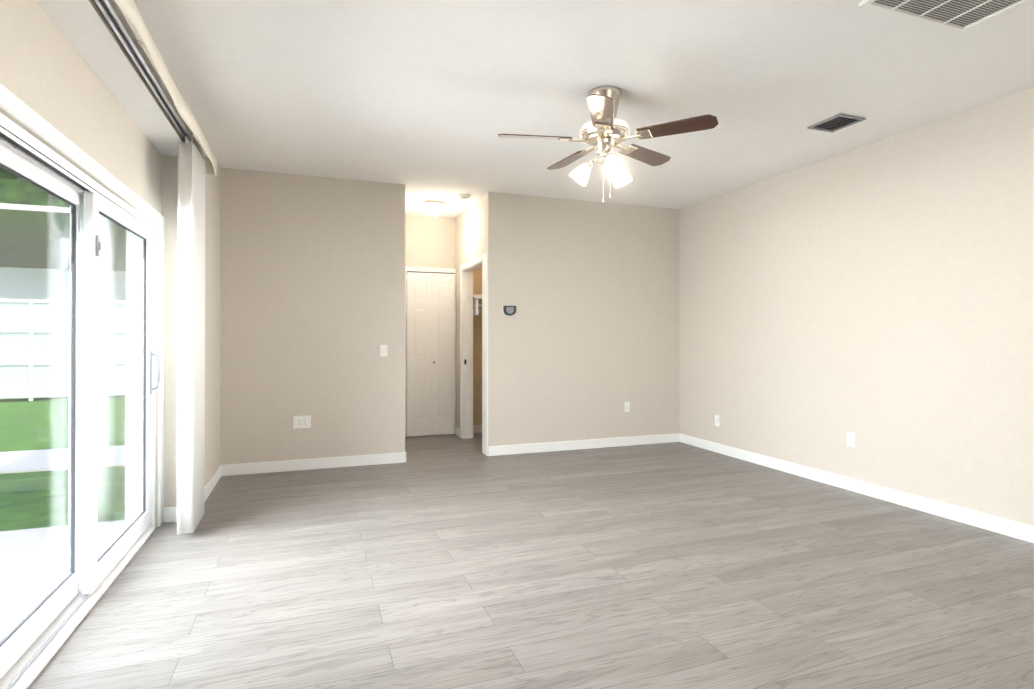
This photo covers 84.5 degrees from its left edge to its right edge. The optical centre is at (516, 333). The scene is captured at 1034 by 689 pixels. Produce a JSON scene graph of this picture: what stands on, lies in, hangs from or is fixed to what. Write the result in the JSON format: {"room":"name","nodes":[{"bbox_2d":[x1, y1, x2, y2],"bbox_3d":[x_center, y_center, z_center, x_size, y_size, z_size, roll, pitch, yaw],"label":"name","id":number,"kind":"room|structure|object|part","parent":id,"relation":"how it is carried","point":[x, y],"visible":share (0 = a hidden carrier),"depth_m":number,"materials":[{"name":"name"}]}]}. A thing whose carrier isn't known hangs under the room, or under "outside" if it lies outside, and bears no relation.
{"room":"empty living room","nodes":[
{"label":"empty living room","id":0,"kind":"room"},
{"bbox_2d":[0,0,158,223],"bbox_3d":[-2.064,-0.956,2.692,0.180,0.480,2.092,0,0,-20],"label":"wall","id":1,"kind":"structure","parent":0,"point":[48,74],"depth_m":2.34,"materials":[{"name":"paint"}]},
{"bbox_2d":[0,112,159,688],"bbox_3d":[-2.043,0.269,2.694,0.195,1.967,2.088,0,0,-20],"label":"sliding glass door","id":2,"kind":"structure","parent":1,"relation":"in","point":[35,637],"depth_m":2.66,"materials":[{"name":"white plastic"}]},
{"bbox_3d":[-1.915,0.272,2.231,0.040,1.888,1.047,0,0,-20],"label":"panel","id":3,"kind":"part","parent":2,"relation":"part of","materials":[{"name":"white plastic"}]},
{"bbox_3d":[-2.185,0.276,3.151,0.040,1.888,1.047,0,0,-20],"label":"panel","id":4,"kind":"part","parent":2,"relation":"part of","materials":[{"name":"white plastic"}]},
{"bbox_2d":[0,83,163,526],"bbox_3d":[-1.975,0.235,2.729,0.016,2.038,2.248,0,0,-20],"label":"door frame","id":5,"kind":"structure","parent":1,"relation":"attached to","point":[15,107],"depth_m":2.88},
{"bbox_2d":[36,0,181,155],"bbox_3d":[-1.856,-1.342,2.382,0.359,0.289,3.000,0,0,-20],"label":"ceiling","id":6,"kind":"structure","parent":0,"point":[81,26],"depth_m":2.53,"materials":[{"name":"paint"}]},
{"bbox_2d":[125,152,161,527],"bbox_3d":[-2.436,0.034,3.713,0.180,2.450,0.090,0,0,-20],"label":"wall","id":7,"kind":"structure","parent":0,"point":[156,415],"depth_m":3.70,"materials":[{"name":"paint"}]},
{"bbox_2d":[163,507,176,522],"bbox_3d":[-2.280,1.209,3.804,0.180,0.100,0.013,0,0,-20],"label":"baseboard","id":8,"kind":"structure","parent":7,"relation":"attached to","point":[169,514],"depth_m":3.79,"materials":[{"name":"white wood"}]},
{"bbox_2d":[89,0,220,507],"bbox_3d":[-2.073,-0.115,2.978,0.360,2.740,4.280,0,0,-20],"label":"window blinds","id":9,"kind":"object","parent":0,"point":[212,276],"depth_m":3.82,"materials":[{"name":"white plastic"}]},
{"bbox_2d":[205,465,221,500],"bbox_3d":[-2.409,1.212,4.445,0.013,0.100,1.280,0,0,-20],"label":"baseboard","id":10,"kind":"structure","parent":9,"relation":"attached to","point":[212,482],"depth_m":4.58,"materials":[{"name":"white wood"}]},
{"bbox_2d":[405,215,455,268],"bbox_3d":[-0.746,-0.093,7.310,1.830,2.740,0.120,0,0,-20],"label":"wall","id":11,"kind":"structure","parent":0,"point":[430,242],"depth_m":7.13,"materials":[{"name":"paint"}]},
{"bbox_2d":[405,267,455,436],"bbox_3d":[-1.093,0.226,7.095,0.676,2.099,0.040,0,0,-20],"label":"door frame","id":12,"kind":"structure","parent":11,"relation":"attached to","point":[431,270],"depth_m":7.05,"materials":[{"name":"white wood"}]},
{"bbox_2d":[407,272,454,436],"bbox_3d":[-1.067,0.257,7.080,0.596,2.022,0.070,0,0,-20],"label":"bifold door","id":13,"kind":"structure","parent":11,"relation":"in","point":[430,349],"depth_m":7.08,"materials":[{"name":"white wood"}]},
{"bbox_2d":[220,168,679,464],"bbox_3d":[-0.549,-0.101,5.871,5.200,2.740,0.120,0,0,-20],"label":"wall","id":14,"kind":"structure","parent":0,"point":[312,311],"depth_m":5.57,"materials":[{"name":"paint"}]},
{"bbox_2d":[293,416,310,428],"bbox_3d":[-1.993,0.822,5.274,0.152,0.115,0.008,0,0,-20],"label":"double electrical outlet","id":15,"kind":"object","parent":14,"relation":"attached to","point":[301,421],"visible":1,"depth_m":5.27,"materials":[{"name":"white plastic"}]},
{"bbox_2d":[221,452,404,475],"bbox_3d":[-1.865,1.217,5.316,1.630,0.100,0.013,0,0,-20],"label":"baseboard","id":16,"kind":"structure","parent":14,"relation":"attached to","point":[294,465],"depth_m":5.29,"materials":[{"name":"white wood"}]},
{"bbox_2d":[380,345,387,356],"bbox_3d":[-1.294,0.168,5.528,0.070,0.115,0.014,0,0,-20],"label":"light switch","id":17,"kind":"object","parent":14,"relation":"attached to","point":[383,350],"visible":1,"depth_m":5.53,"materials":[{"name":"white plastic"}]},
{"bbox_2d":[502,305,515,315],"bbox_3d":[-0.077,-0.239,5.965,0.150,0.118,0.026,0,0,-20],"label":"thermostat","id":18,"kind":"object","parent":14,"relation":"attached to","point":[509,310],"visible":1,"depth_m":5.96,"materials":[{"name":"black plastic"}]},
{"bbox_2d":[488,433,679,455],"bbox_3d":[0.811,1.222,6.287,2.355,0.100,0.013,0,0,-20],"label":"baseboard","id":19,"kind":"structure","parent":14,"relation":"attached to","point":[568,445],"depth_m":6.24,"materials":[{"name":"white wood"}]},
{"bbox_2d":[624,402,629,411],"bbox_3d":[1.248,0.833,6.450,0.070,0.115,0.008,0,0,-20],"label":"electrical outlet","id":20,"kind":"object","parent":14,"relation":"attached to","point":[626,406],"visible":1,"depth_m":6.45,"materials":[{"name":"white plastic"}]},
{"bbox_2d":[456,196,483,428],"bbox_3d":[-0.512,-0.097,6.666,0.120,2.740,1.250,0,0,-20],"label":"wall","id":21,"kind":"structure","parent":0,"point":[472,231],"depth_m":6.82,"materials":[{"name":"paint"}]},
{"bbox_2d":[455,426,459,436],"bbox_3d":[-0.740,1.226,7.093,0.013,0.100,0.280,0,0,-20],"label":"baseboard","id":22,"kind":"structure","parent":21,"relation":"attached to","point":[457,431],"depth_m":7.07,"materials":[{"name":"white wood"}]},
{"bbox_2d":[460,253,487,455],"bbox_3d":[-0.434,0.219,6.448,0.150,2.107,1.124,0,0,-20],"label":"trim","id":23,"kind":"structure","parent":21,"relation":"attached to","point":[467,269],"depth_m":6.89,"materials":[{"name":"wood"}]},
{"bbox_2d":[473,268,481,424],"bbox_3d":[-0.322,-0.093,7.394,0.735,2.740,0.008,0,0,-20],"label":"wall","id":24,"kind":"structure","parent":0,"point":[477,356],"depth_m":7.32,"materials":[{"name":"paint"}]},
{"bbox_2d":[472,294,481,315],"bbox_3d":[-0.245,-0.346,7.184,0.731,0.245,0.438,0,0,-20],"label":"closet shelf","id":25,"kind":"object","parent":24,"relation":"attached to","point":[475,303],"visible":0.17,"depth_m":6.93,"materials":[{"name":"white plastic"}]},
{"bbox_2d":[473,425,481,432],"bbox_3d":[-0.318,1.227,7.377,0.735,0.100,0.013,0,0,-20],"label":"baseboard","id":26,"kind":"structure","parent":24,"relation":"attached to","point":[477,428],"depth_m":7.30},
{"bbox_2d":[484,195,484,253],"bbox_3d":[-0.291,-0.100,6.055,0.120,2.740,0.050,0,0,-20],"label":"wall","id":27,"kind":"structure","parent":0,"point":[484,224],"depth_m":6.03,"materials":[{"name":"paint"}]},
{"bbox_2d":[27,433,1033,688],"bbox_3d":[0.655,1.304,2.721,5.320,0.100,9.690,0,0,-20],"label":"floor","id":28,"kind":"structure","parent":0,"point":[443,561],"depth_m":2.82,"materials":[{"name":"grey wood"}]},
{"bbox_2d":[133,0,1033,218],"bbox_3d":[0.655,-1.536,2.736,5.320,0.100,9.690,0,0,-20],"label":"ceiling","id":29,"kind":"structure","parent":0,"point":[423,100],"depth_m":3.36,"materials":[{"name":"paint"}]},
{"bbox_2d":[94,0,216,534],"bbox_3d":[-1.665,-0.042,2.557,0.140,2.520,3.410,0,0,-20],"label":"window blinds","id":30,"kind":"object","parent":29,"relation":"attached to","point":[195,166],"visible":1,"depth_m":3.48,"materials":[{"name":"fabric"}]},
{"bbox_3d":[-1.653,-1.253,2.443,0.062,0.089,3.077,0,0,-20],"label":"rail","id":31,"kind":"part","parent":30,"relation":"part of","materials":[{"name":"metal"}]},
{"bbox_2d":[422,200,444,216],"bbox_3d":[-0.935,-1.385,6.386,0.260,0.164,0.260,0,0,-20],"label":"hall ceiling light","id":32,"kind":"object","parent":29,"relation":"attached to","point":[433,208],"visible":1,"depth_m":6.30,"materials":[{"name":"white glass"}]},
{"bbox_2d":[457,194,469,199],"bbox_3d":[-0.569,-1.447,6.051,0.136,0.044,0.136,0,0,-20],"label":"smoke detector","id":33,"kind":"object","parent":29,"relation":"attached to","point":[463,196],"visible":1,"depth_m":6.01,"materials":[{"name":"white plastic"}]},
{"bbox_2d":[497,86,718,201],"bbox_3d":[0.513,-1.141,3.533,1.280,0.680,1.252,0,0,-20],"label":"fan","id":34,"kind":"object","parent":29,"relation":"hanging from","point":[604,131],"visible":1,"depth_m":3.41,"materials":[{"name":"silver metal"}]},
{"bbox_2d":[807,114,865,132],"bbox_3d":[2.237,-1.474,3.990,0.240,0.012,0.270,0,0,-20],"label":"ceiling vent","id":35,"kind":"object","parent":29,"relation":"in","point":[836,123],"visible":1,"depth_m":3.98,"materials":[{"name":"white metal"}]},
{"bbox_2d":[859,0,1031,33],"bbox_3d":[1.973,-1.480,2.357,0.680,0.016,0.680,0,0,-20],"label":"ceiling vent","id":36,"kind":"object","parent":29,"relation":"in","point":[959,16],"visible":1,"depth_m":2.60,"materials":[{"name":"white plastic"}]},
{"bbox_2d":[679,87,1033,525],"bbox_3d":[3.099,-0.112,3.615,0.120,2.740,9.690,0,0,-20],"label":"wall","id":37,"kind":"structure","parent":0,"point":[877,298],"depth_m":4.30,"materials":[{"name":"paint"}]},
{"bbox_2d":[715,415,718,425],"bbox_3d":[2.137,0.931,6.074,0.008,0.115,0.070,0,0,-20],"label":"electrical outlet","id":38,"kind":"object","parent":37,"relation":"attached to","point":[716,420],"visible":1,"depth_m":6.07,"materials":[{"name":"white plastic"}]},
{"bbox_2d":[847,432,854,447],"bbox_3d":[2.682,0.853,4.571,0.008,0.115,0.070,0,0,-20],"label":"electrical outlet","id":39,"kind":"object","parent":37,"relation":"attached to","point":[850,439],"visible":1,"depth_m":4.57,"materials":[{"name":"white plastic"}]},
{"bbox_2d":[679,433,1033,542],"bbox_3d":[3.279,1.205,2.918,0.013,0.100,8.030,0,0,-20],"label":"baseboard","id":40,"kind":"structure","parent":37,"relation":"attached to","point":[1014,529],"depth_m":4.29,"materials":[{"name":"white wood"}]},
{"label":"outside","id":41,"kind":"structure","parent":0,"visible":0},
{"bbox_2d":[0,395,124,530],"bbox_3d":[-141.620,1.115,-51.361,299.040,0.140,600.000,0,0,-20],"label":"lawn","id":42,"kind":"structure","parent":41,"point":[41,434],"depth_m":5.43,"materials":[{"name":"green plant"}]},
{"bbox_2d":[0,167,69,206],"bbox_3d":[-18.663,-4.625,21.451,7.962,12.061,8.898,0,0,-20],"label":"tree","id":43,"kind":"object","parent":42,"relation":"on","point":[21,189],"depth_m":19.44,"materials":[{"name":"green plant"}]},
{"bbox_2d":[0,445,124,473],"bbox_3d":[-21.884,1.284,-0.215,39.040,0.026,1.100,0,0,-20],"label":"path","id":44,"kind":"structure","parent":42,"relation":"on","point":[55,456],"depth_m":5.88,"materials":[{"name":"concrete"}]},
{"bbox_2d":[0,520,124,639],"bbox_3d":[-2.849,1.274,-0.199,3.240,0.046,7.550,0,0,-20],"label":"patio","id":45,"kind":"structure","parent":42,"relation":"on","point":[45,550],"depth_m":3.12,"materials":[{"name":"concrete"}]},
{"bbox_2d":[0,203,125,400],"bbox_3d":[-13.328,-0.584,13.391,15.200,3.897,6.627,0,0,-20],"label":"fence","id":46,"kind":"object","parent":42,"relation":"on","point":[4,265],"depth_m":11.81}
]}

